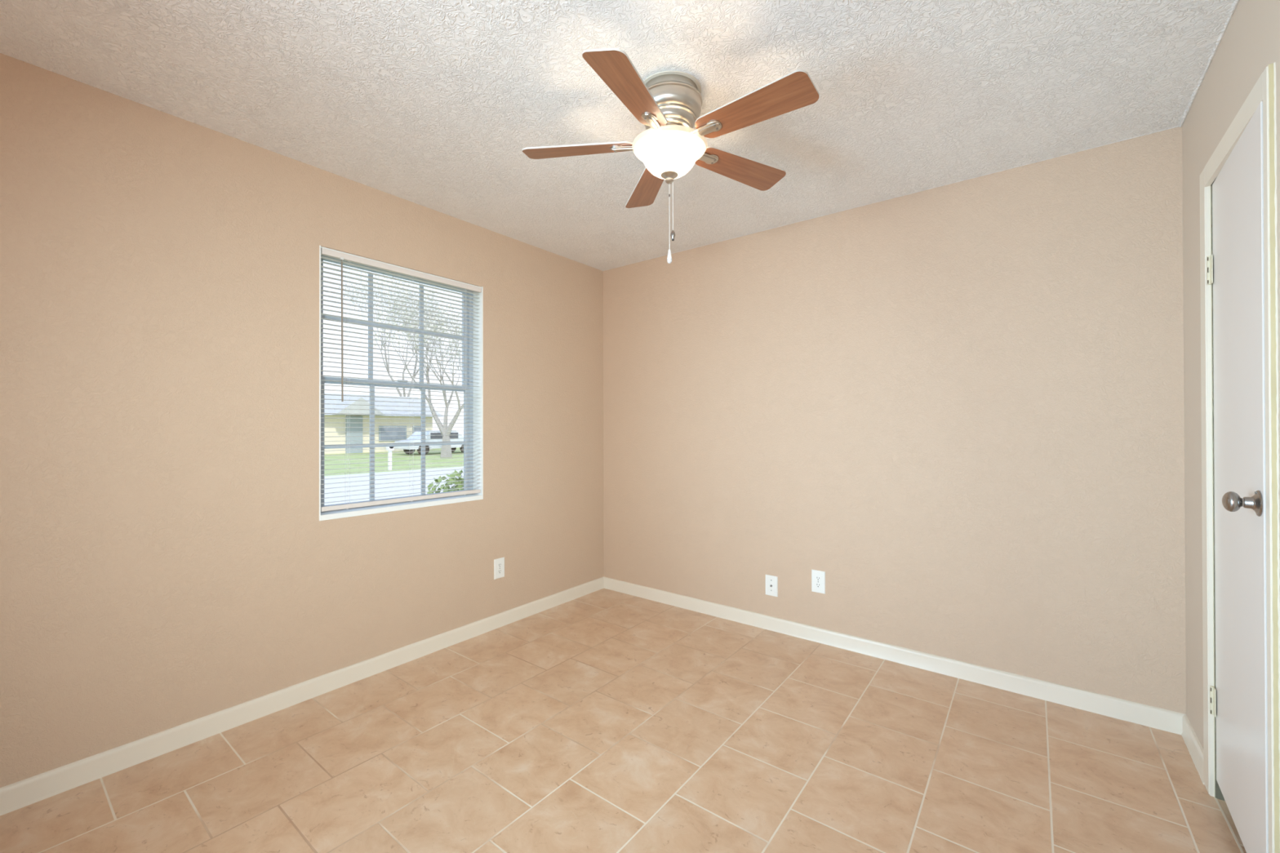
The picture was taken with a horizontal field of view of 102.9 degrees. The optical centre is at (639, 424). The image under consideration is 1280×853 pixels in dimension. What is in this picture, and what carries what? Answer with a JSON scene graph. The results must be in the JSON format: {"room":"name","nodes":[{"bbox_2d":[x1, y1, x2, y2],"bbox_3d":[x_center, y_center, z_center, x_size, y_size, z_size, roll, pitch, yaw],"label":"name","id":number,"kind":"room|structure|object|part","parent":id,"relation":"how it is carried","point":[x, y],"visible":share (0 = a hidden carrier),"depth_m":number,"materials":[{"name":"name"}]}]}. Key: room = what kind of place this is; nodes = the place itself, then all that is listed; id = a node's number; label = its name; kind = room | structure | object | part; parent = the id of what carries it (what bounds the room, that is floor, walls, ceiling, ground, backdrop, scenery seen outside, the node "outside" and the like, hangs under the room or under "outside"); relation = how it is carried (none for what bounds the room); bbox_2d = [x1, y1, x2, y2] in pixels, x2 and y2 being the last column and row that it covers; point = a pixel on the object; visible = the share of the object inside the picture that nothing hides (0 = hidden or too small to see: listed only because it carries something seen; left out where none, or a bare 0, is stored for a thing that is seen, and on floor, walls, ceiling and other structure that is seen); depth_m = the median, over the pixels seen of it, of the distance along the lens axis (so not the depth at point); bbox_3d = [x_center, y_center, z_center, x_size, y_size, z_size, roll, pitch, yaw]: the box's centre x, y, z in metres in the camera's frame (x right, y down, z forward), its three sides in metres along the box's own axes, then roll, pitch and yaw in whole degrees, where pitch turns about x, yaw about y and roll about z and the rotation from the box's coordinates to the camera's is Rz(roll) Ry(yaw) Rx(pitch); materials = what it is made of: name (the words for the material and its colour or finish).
{"room":"empty bedroom","nodes":[
{"label":"empty bedroom","id":0,"kind":"room"},
{"bbox_2d":[0,53,603,787],"bbox_3d":[-1.511,-0.023,2.456,0.140,2.540,4.130,0,0,38],"label":"wall","id":1,"kind":"structure","parent":0,"point":[168,560],"depth_m":2.05,"materials":[{"name":"beige paint"}]},
{"bbox_2d":[4,53,595,268],"bbox_3d":[-1.454,-1.197,2.415,0.009,0.009,3.850,0,0,38],"label":"trim","id":2,"kind":"structure","parent":1,"relation":"attached to","point":[5,54],"depth_m":2.17,"materials":[{"name":"beige paint"}]},
{"bbox_2d":[0,577,604,815],"bbox_3d":[-1.447,1.206,2.403,0.016,0.082,3.850,0,0,38],"label":"baseboard","id":3,"kind":"structure","parent":1,"relation":"attached to","point":[22,793],"depth_m":2.12,"materials":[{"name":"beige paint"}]},
{"bbox_2d":[319,244,483,520],"bbox_3d":[-1.272,-0.193,2.766,0.142,1.281,0.892,0,0,38],"label":"window","id":4,"kind":"structure","parent":1,"relation":"in","point":[353,512],"depth_m":2.87,"materials":[{"name":"white paint"}]},
{"bbox_3d":[-1.315,-0.514,2.799,0.018,0.620,0.828,0,0,38],"label":"sash","id":5,"kind":"part","parent":4,"relation":"part of","materials":[{"name":"grey metal"}]},
{"bbox_3d":[-1.299,0.093,2.785,0.018,0.653,0.828,0,0,38],"label":"sash","id":6,"kind":"part","parent":4,"relation":"part of","materials":[{"name":"grey metal"}]},
{"bbox_2d":[320,248,481,511],"bbox_3d":[-1.227,-0.208,2.732,0.035,1.236,0.870,0,0,38],"label":"window blind","id":7,"kind":"object","parent":4,"relation":"attached to","point":[325,252],"visible":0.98,"depth_m":2.66,"materials":[{"name":"white plastic"}]},
{"bbox_3d":[-1.225,-0.207,2.741,0.027,1.185,0.659,0,0,38],"label":"ladder cord","id":8,"kind":"part","parent":7,"relation":"part of","materials":[{"name":"white fabric"}]},
{"bbox_3d":[-1.230,0.396,2.729,0.024,0.020,0.864,0,0,38],"label":"rail","id":9,"kind":"part","parent":7,"relation":"part of","materials":[{"name":"white plastic"}]},
{"bbox_3d":[-1.271,0.435,2.763,0.142,0.025,0.880,0,0,38],"label":"sill","id":10,"kind":"part","parent":4,"relation":"part of","materials":[{"name":"white paint"}]},
{"bbox_2d":[493,557,504,579],"bbox_3d":[-0.871,0.889,3.163,0.007,0.122,0.076,0,0,38],"label":"wall outlet","id":11,"kind":"object","parent":1,"relation":"attached to","point":[499,564],"visible":1,"depth_m":3.16,"materials":[{"name":"white plastic"}]},
{"bbox_2d":[0,0,1235,271],"bbox_3d":[-0.157,-1.250,1.431,3.548,0.100,4.110,0,0,38],"label":"ceiling","id":12,"kind":"structure","parent":0,"point":[435,104],"depth_m":1.78,"materials":[{"name":"white paint"}]},
{"bbox_2d":[522,48,819,263],"bbox_3d":[0.124,-0.892,1.819,1.011,0.619,1.038,1,1,38],"label":"ceiling fan","id":13,"kind":"object","parent":12,"relation":"hanging from","point":[668,104],"visible":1,"depth_m":1.74,"materials":[{"name":"brown wood"}]},
{"bbox_3d":[-0.222,-1.009,1.873,0.405,0.006,0.133,-1,13,6],"label":"blade","id":14,"kind":"part","parent":13,"relation":"part of","materials":[{"name":"brown wood"}]},
{"bbox_3d":[-0.025,-1.003,1.538,0.133,0.006,0.405,14,8,22],"label":"blade","id":15,"kind":"part","parent":13,"relation":"part of","materials":[{"name":"brown wood"}]},
{"bbox_3d":[0.035,-1.013,2.164,0.133,0.006,0.405,-13,2,-12],"label":"blade","id":16,"kind":"part","parent":13,"relation":"part of","materials":[{"name":"brown wood"}]},
{"bbox_3d":[0.107,-0.591,1.843,0.017,0.015,0.017,0,0,30],"label":"pull knob","id":17,"kind":"part","parent":13,"relation":"part of","materials":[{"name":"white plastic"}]},
{"bbox_3d":[0.119,-0.792,1.843,0.006,0.182,0.005,1,1,38],"label":"pull chain","id":18,"kind":"part","parent":13,"relation":"part of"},
{"bbox_3d":[0.119,-0.687,1.843,0.016,0.032,0.016,1,1,38],"label":"pull knob","id":19,"kind":"part","parent":13,"relation":"part of","materials":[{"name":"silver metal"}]},
{"bbox_3d":[0.392,-1.009,2.009,0.405,0.006,0.133,2,-12,-30],"label":"blade","id":20,"kind":"part","parent":13,"relation":"part of","materials":[{"name":"brown wood"}]},
{"bbox_3d":[0.354,-1.003,1.623,0.405,0.006,0.133,3,-10,41],"label":"blade","id":21,"kind":"part","parent":13,"relation":"part of","materials":[{"name":"brown wood"}]},
{"bbox_2d":[0,588,1246,852],"bbox_3d":[-0.571,1.266,0.430,4.090,0.060,6.190,0,0,38],"label":"floor","id":22,"kind":"structure","parent":0,"point":[603,720],"depth_m":1.86,"materials":[{"name":"beige tile"}]},
{"bbox_2d":[603,126,1186,714],"bbox_3d":[0.992,-0.025,3.048,3.108,2.540,0.140,0,0,38],"label":"wall","id":23,"kind":"structure","parent":0,"point":[959,406],"depth_m":2.57,"materials":[{"name":"beige paint"}]},
{"bbox_2d":[765,574,777,596],"bbox_3d":[0.796,0.977,3.098,0.078,0.122,0.014,0,0,38],"label":"cable wall plate","id":24,"kind":"object","parent":23,"relation":"attached to","point":[771,581],"visible":1,"depth_m":3.10,"materials":[{"name":"white plastic"}]},
{"bbox_2d":[811,569,825,594],"bbox_3d":[1.023,0.900,2.929,0.077,0.126,0.007,0,0,38],"label":"wall outlet","id":25,"kind":"object","parent":23,"relation":"attached to","point":[818,577],"visible":1,"depth_m":2.93,"materials":[{"name":"white plastic"}]},
{"bbox_2d":[815,582,821,587],"bbox_3d":[1.022,0.919,2.928,0.034,0.027,0.004,0,0,38],"label":"receptacle","id":26,"kind":"object","parent":25,"relation":"attached to","point":[817,584],"depth_m":2.93,"materials":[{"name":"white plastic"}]},
{"bbox_2d":[815,575,821,581],"bbox_3d":[1.022,0.880,2.928,0.034,0.027,0.004,0,0,38],"label":"receptacle","id":27,"kind":"object","parent":25,"relation":"attached to","point":[818,578],"depth_m":2.93,"materials":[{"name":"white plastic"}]},
{"bbox_2d":[604,125,1178,271],"bbox_3d":[0.944,-1.199,2.994,3.108,0.010,0.010,0,0,38],"label":"trim","id":28,"kind":"structure","parent":23,"relation":"attached to","point":[1178,126],"depth_m":2.57,"materials":[{"name":"beige paint"}]},
{"bbox_2d":[603,576,1184,734],"bbox_3d":[0.947,1.204,2.981,3.108,0.082,0.016,0,0,38],"label":"baseboard","id":29,"kind":"structure","parent":23,"relation":"attached to","point":[1162,719],"depth_m":2.56,"materials":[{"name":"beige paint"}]},
{"bbox_2d":[1182,0,1279,800],"bbox_3d":[1.048,-0.037,0.507,0.141,2.540,4.180,0,0,38],"label":"wall","id":30,"kind":"structure","parent":0,"point":[1250,42],"depth_m":1.84,"materials":[{"name":"beige paint"}]},
{"bbox_2d":[1181,714,1204,784],"bbox_3d":[2.061,1.197,1.899,0.016,0.082,0.375,0,0,38],"label":"baseboard","id":31,"kind":"structure","parent":30,"relation":"attached to","point":[1193,744],"depth_m":1.89,"materials":[{"name":"beige paint"}]},
{"bbox_2d":[1178,0,1239,127],"bbox_3d":[1.024,-1.210,0.606,0.019,0.018,3.700,0,0,38],"label":"trim","id":32,"kind":"structure","parent":30,"relation":"attached to","point":[1235,3],"depth_m":1.70,"materials":[{"name":"beige paint"}]},
{"bbox_2d":[1213,796,1243,852],"bbox_3d":[1.743,1.237,1.477,0.005,0.003,0.630,0,0,38],"label":"trim","id":33,"kind":"structure","parent":30,"relation":"attached to","point":[1216,800],"depth_m":1.58,"materials":[{"name":"tile"}]},
{"bbox_2d":[1206,101,1268,852],"bbox_3d":[1.715,0.187,1.490,0.098,1.975,0.582,0,0,40],"label":"door","id":34,"kind":"structure","parent":30,"relation":"in","point":[1235,268],"depth_m":1.42,"materials":[{"name":"white paint"}]},
{"bbox_2d":[1199,62,1279,852],"bbox_3d":[1.781,0.185,1.451,0.139,2.104,0.692,0,0,38],"label":"trim","id":35,"kind":"structure","parent":30,"relation":"attached to","point":[1264,89],"depth_m":1.24,"materials":[{"name":"beige paint"}]},
{"bbox_3d":[1.925,0.186,1.733,0.014,2.104,0.071,0,0,38],"label":"casing","id":36,"kind":"part","parent":35,"relation":"part of","materials":[{"name":"beige paint"}]},
{"bbox_3d":[1.529,0.184,1.235,0.014,2.104,0.032,0,0,38],"label":"casing","id":37,"kind":"part","parent":35,"relation":"part of","materials":[{"name":"beige paint"}]},
{"label":"outside","id":38,"kind":"structure","parent":0,"visible":0},
{"bbox_2d":[324,447,463,475],"bbox_3d":[-13.464,1.875,36.137,59.840,0.200,85.000,0,0,38],"label":"lawn","id":39,"kind":"structure","parent":38,"point":[411,457],"depth_m":23.76,"materials":[{"name":"green plant"}]},
{"bbox_2d":[324,393,444,453],"bbox_3d":[-19.379,-0.147,34.314,7.700,3.850,9.551,0,0,38],"label":"house","id":40,"kind":"structure","parent":39,"relation":"on","point":[393,436],"depth_m":32.98,"materials":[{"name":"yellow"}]},
{"bbox_3d":[-17.859,0.614,31.880,0.170,2.300,0.964,0,0,38],"label":"entry door","id":41,"kind":"part","parent":40,"relation":"part of","materials":[{"name":"grey paint"}]},
{"bbox_3d":[-16.342,0.570,33.805,0.030,0.800,1.635,0,0,38],"label":"pane","id":42,"kind":"part","parent":40,"relation":"part of","materials":[{"name":"clear glass"}]},
{"bbox_3d":[-15.238,0.574,35.241,0.030,0.800,0.707,0,0,38],"label":"pane","id":43,"kind":"part","parent":40,"relation":"part of","materials":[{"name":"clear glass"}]},
{"bbox_2d":[386,446,394,471],"bbox_3d":[-9.239,1.194,18.862,0.240,0.988,0.180,0,0,38],"label":"mailbox","id":44,"kind":"object","parent":39,"relation":"on","point":[389,451],"visible":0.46,"depth_m":18.83,"materials":[{"name":"white paint"}]},
{"bbox_3d":[-9.239,1.312,18.861,0.100,0.750,0.100,0,0,38],"label":"post","id":45,"kind":"part","parent":44,"relation":"part of","materials":[{"name":"white paint"}]},
{"bbox_2d":[333,272,452,396],"bbox_3d":[-19.746,-5.208,41.831,9.022,14.071,8.277,0,0,-38],"label":"tree","id":46,"kind":"object","parent":39,"relation":"on","point":[364,286],"visible":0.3,"depth_m":40.98,"materials":[{"name":"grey plant"}]},
{"bbox_2d":[364,285,463,457],"bbox_3d":[-10.258,-2.912,27.613,8.159,9.293,7.228,0,0,-31],"label":"tree","id":47,"kind":"object","parent":39,"relation":"on","point":[447,451],"visible":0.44,"depth_m":27.01,"materials":[{"name":"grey plant"}]},
{"bbox_2d":[394,430,463,454],"bbox_3d":[-12.275,1.039,30.995,1.760,1.420,4.450,0,0,38],"label":"car","id":48,"kind":"object","parent":39,"relation":"on","point":[407,450],"visible":0.44,"depth_m":30.00,"materials":[{"name":"silver metal"}]},
{"bbox_2d":[426,469,463,493],"bbox_3d":[-2.245,1.108,6.620,1.582,1.097,1.574,0,0,38],"label":"shrub","id":49,"kind":"object","parent":39,"relation":"on","point":[455,474],"visible":0.02,"depth_m":6.50,"materials":[{"name":"green plant"}]},
{"bbox_2d":[440,306,462,371],"bbox_3d":[-11.094,-3.807,39.349,8.166,11.229,10.577,0,0,-11],"label":"tree","id":50,"kind":"object","parent":39,"relation":"on","point":[460,306],"visible":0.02,"depth_m":36.55,"materials":[{"name":"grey plant"}]},
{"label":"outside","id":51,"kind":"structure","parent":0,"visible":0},
{"bbox_2d":[324,466,463,505],"bbox_3d":[1.029,1.690,24.998,7.600,0.012,83.000,0,0,38],"label":"street","id":52,"kind":"structure","parent":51,"point":[404,475],"depth_m":14.13,"materials":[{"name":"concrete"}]}
]}

